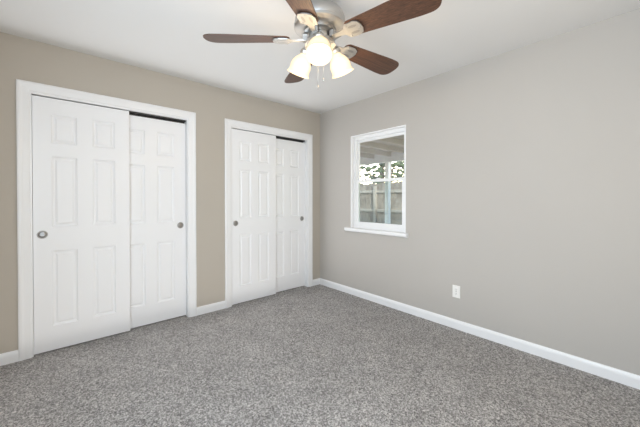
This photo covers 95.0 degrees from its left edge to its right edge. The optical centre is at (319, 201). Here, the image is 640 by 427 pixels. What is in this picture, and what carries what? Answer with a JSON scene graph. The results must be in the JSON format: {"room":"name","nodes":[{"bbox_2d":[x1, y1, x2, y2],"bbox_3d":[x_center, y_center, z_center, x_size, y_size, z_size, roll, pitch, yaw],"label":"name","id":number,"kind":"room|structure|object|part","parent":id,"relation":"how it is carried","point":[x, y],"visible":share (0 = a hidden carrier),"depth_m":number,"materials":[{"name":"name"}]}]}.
{"room":"empty bedroom","nodes":[
{"label":"empty bedroom","id":0,"kind":"room"},
{"bbox_2d":[0,32,319,353],"bbox_3d":[-1.285,-0.028,3.152,3.620,2.440,0.120,0,1,-41],"label":"wall","id":1,"kind":"structure","parent":0,"point":[211,107],"depth_m":2.83,"materials":[{"name":"paint"}]},
{"bbox_2d":[0,350,17,365],"bbox_3d":[-2.379,1.159,2.110,0.289,0.085,0.013,0,1,-41],"label":"baseboard","id":2,"kind":"structure","parent":1,"relation":"attached to","point":[6,358],"depth_m":2.17,"materials":[{"name":"white wood"}]},
{"bbox_2d":[32,95,129,354],"bbox_3d":[-1.994,0.182,2.490,0.635,2.013,0.038,0,1,-41],"label":"closet door","id":3,"kind":"structure","parent":1,"relation":"in","point":[81,219],"depth_m":2.45,"materials":[{"name":"white wood"}]},
{"bbox_3d":[-2.182,0.260,2.303,0.064,0.064,0.005,0,1,-41],"label":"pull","id":4,"kind":"part","parent":3,"relation":"part of","materials":[{"name":"silver metal"}]},
{"bbox_3d":[-2.183,0.260,2.304,0.051,0.051,0.003,0,1,-41],"label":"pull dish","id":5,"kind":"part","parent":3,"relation":"part of","materials":[{"name":"silver metal"}]},
{"bbox_2d":[16,79,196,360],"bbox_3d":[-1.819,0.139,2.670,1.302,2.116,0.138,0,1,-41],"label":"trim","id":6,"kind":"structure","parent":1,"relation":"attached to","point":[26,91],"depth_m":2.25,"materials":[{"name":"white wood"}]},
{"bbox_2d":[35,95,185,123],"bbox_3d":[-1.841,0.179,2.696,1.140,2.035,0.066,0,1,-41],"label":"door track","id":7,"kind":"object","parent":1,"relation":"attached to","point":[155,117],"depth_m":2.85,"materials":[{"name":"black metal"}]},
{"bbox_2d":[129,115,185,328],"bbox_3d":[-1.647,0.190,2.854,0.635,1.991,0.038,0,1,-41],"label":"closet door","id":8,"kind":"structure","parent":1,"relation":"in","point":[157,165],"depth_m":2.88,"materials":[{"name":"white wood"}]},
{"bbox_3d":[-1.437,0.243,3.018,0.064,0.064,0.005,0,1,-41],"label":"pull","id":9,"kind":"part","parent":8,"relation":"part of","materials":[{"name":"silver metal"}]},
{"bbox_3d":[-1.438,0.243,3.019,0.051,0.051,0.003,0,1,-41],"label":"pull dish","id":10,"kind":"part","parent":8,"relation":"part of","materials":[{"name":"silver metal"}]},
{"bbox_2d":[197,301,225,315],"bbox_3d":[-1.176,1.150,3.170,0.313,0.085,0.013,0,1,-41],"label":"baseboard","id":11,"kind":"structure","parent":1,"relation":"attached to","point":[212,307],"depth_m":3.16,"materials":[{"name":"white wood"}]},
{"bbox_2d":[232,129,275,304],"bbox_3d":[-0.795,0.173,3.546,0.600,2.013,0.038,0,1,-41],"label":"closet door","id":12,"kind":"structure","parent":1,"relation":"in","point":[253,215],"depth_m":3.52,"materials":[{"name":"white wood"}]},
{"bbox_3d":[-0.971,0.251,3.371,0.064,0.064,0.005,0,1,-41],"label":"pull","id":13,"kind":"part","parent":12,"relation":"part of","materials":[{"name":"silver metal"}]},
{"bbox_2d":[232,128,304,142],"bbox_3d":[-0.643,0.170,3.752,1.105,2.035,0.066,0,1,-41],"label":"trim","id":14,"kind":"structure","parent":1,"relation":"attached to","point":[289,139],"depth_m":3.92,"materials":[{"name":"black metal"}]},
{"bbox_2d":[225,118,312,307],"bbox_3d":[-0.621,0.130,3.727,1.267,2.116,0.138,0,1,-41],"label":"trim","id":15,"kind":"structure","parent":1,"relation":"attached to","point":[230,124],"depth_m":3.56,"materials":[{"name":"white wood"}]},
{"bbox_2d":[276,139,304,291],"bbox_3d":[-0.449,0.180,3.911,0.600,1.991,0.038,0,1,-41],"label":"closet door","id":16,"kind":"structure","parent":1,"relation":"in","point":[290,214],"depth_m":3.94,"materials":[{"name":"white wood"}]},
{"bbox_2d":[0,284,639,426],"bbox_3d":[-0.247,1.253,1.985,3.620,0.100,4.720,0,1,-41],"label":"floor","id":17,"kind":"structure","parent":0,"point":[319,355],"depth_m":1.99,"materials":[{"name":"grey carpet"}]},
{"bbox_2d":[0,0,639,113],"bbox_3d":[-0.247,-1.287,1.963,3.620,0.100,4.720,0,1,-41],"label":"ceiling","id":18,"kind":"structure","parent":0,"point":[163,36],"depth_m":2.19,"materials":[{"name":"paint"}]},
{"bbox_2d":[203,0,441,88],"bbox_3d":[0.039,-0.948,1.720,1.246,0.574,1.276,0,1,-41],"label":"fan","id":19,"kind":"object","parent":18,"relation":"hanging from","point":[321,27],"visible":1,"depth_m":1.62,"materials":[{"name":"brown wood"}]},
{"bbox_3d":[0.000,-1.024,1.701,0.300,0.422,0.300,0,1,-41],"label":"motor","id":20,"kind":"part","parent":19,"relation":"part of","materials":[{"name":"silver metal"}]},
{"bbox_2d":[320,8,639,375],"bbox_3d":[1.336,-0.025,2.802,0.150,2.440,3.870,0,1,-41],"label":"wall","id":21,"kind":"structure","parent":0,"point":[522,193],"depth_m":2.37,"materials":[{"name":"paint"}]},
{"bbox_2d":[344,125,407,237],"bbox_3d":[0.675,-0.224,3.495,0.163,1.215,0.909,0,1,-41],"label":"window","id":22,"kind":"structure","parent":21,"relation":"attached to","point":[379,228],"depth_m":3.53,"materials":[{"name":"plastic"}]},
{"bbox_3d":[0.709,0.019,3.501,0.004,0.536,0.679,0,1,-41],"label":"glass","id":23,"kind":"part","parent":22,"relation":"part of","materials":[{"name":"clear glass"}]},
{"bbox_3d":[0.727,-0.517,3.513,0.004,0.507,0.679,0,1,-41],"label":"glass","id":24,"kind":"part","parent":22,"relation":"part of","materials":[{"name":"clear glass"}]},
{"bbox_2d":[452,285,459,298],"bbox_3d":[1.280,0.846,2.754,0.008,0.115,0.070,0,1,-41],"label":"electrical outlet","id":25,"kind":"object","parent":21,"relation":"attached to","point":[456,292],"visible":1,"depth_m":2.75,"materials":[{"name":"plastic"}]},
{"bbox_2d":[318,278,639,389],"bbox_3d":[1.235,1.153,2.804,0.013,0.085,3.750,0,1,-41],"label":"baseboard","id":26,"kind":"structure","parent":21,"relation":"attached to","point":[600,370],"depth_m":2.42,"materials":[{"name":"white wood"}]},
{"label":"outside","id":27,"kind":"structure","parent":0,"visible":0},
{"bbox_3d":[10.102,1.418,23.118,39.850,0.200,65.000,0,1,-41],"label":"ground","id":28,"kind":"structure","parent":27,"visible":0},
{"bbox_2d":[360,165,384,179],"bbox_3d":[2.554,-1.713,18.721,5.048,6.138,4.157,0,1,-41],"label":"tree","id":29,"kind":"object","parent":28,"relation":"on","point":[372,167],"depth_m":18.07,"materials":[{"name":"green plant"}]},
{"bbox_2d":[360,182,401,222],"bbox_3d":[0.803,0.368,10.247,2.890,2.125,20.000,0,1,-41],"label":"fence","id":30,"kind":"object","parent":28,"relation":"on","point":[377,205],"depth_m":10.81,"materials":[{"name":"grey wood"}]},
{"bbox_2d":[360,135,403,223],"bbox_3d":[0.379,-0.014,7.367,4.450,2.940,16.245,0,1,-41],"label":"patio","id":31,"kind":"structure","parent":28,"relation":"on","point":[391,149],"depth_m":8.25,"materials":[{"name":"grey wood"}]},
{"bbox_2d":[360,161,403,183],"bbox_3d":[2.817,-1.357,13.448,4.191,5.520,3.216,0,1,-41],"label":"tree","id":32,"kind":"object","parent":28,"relation":"on","point":[401,163],"depth_m":13.21,"materials":[{"name":"green plant"}]},
{"bbox_2d":[376,161,403,183],"bbox_3d":[3.670,-1.340,14.569,4.548,5.466,4.079,0,1,-41],"label":"tree","id":33,"kind":"object","parent":28,"relation":"on","point":[383,175],"depth_m":14.85,"materials":[{"name":"green plant"}]},
{"bbox_2d":[391,220,401,224],"bbox_3d":[2.593,1.029,9.325,0.450,0.820,1.000,0,1,-41],"label":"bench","id":34,"kind":"object","parent":28,"relation":"on","point":[397,222],"depth_m":9.64,"materials":[{"name":"grey wood"}]}
]}

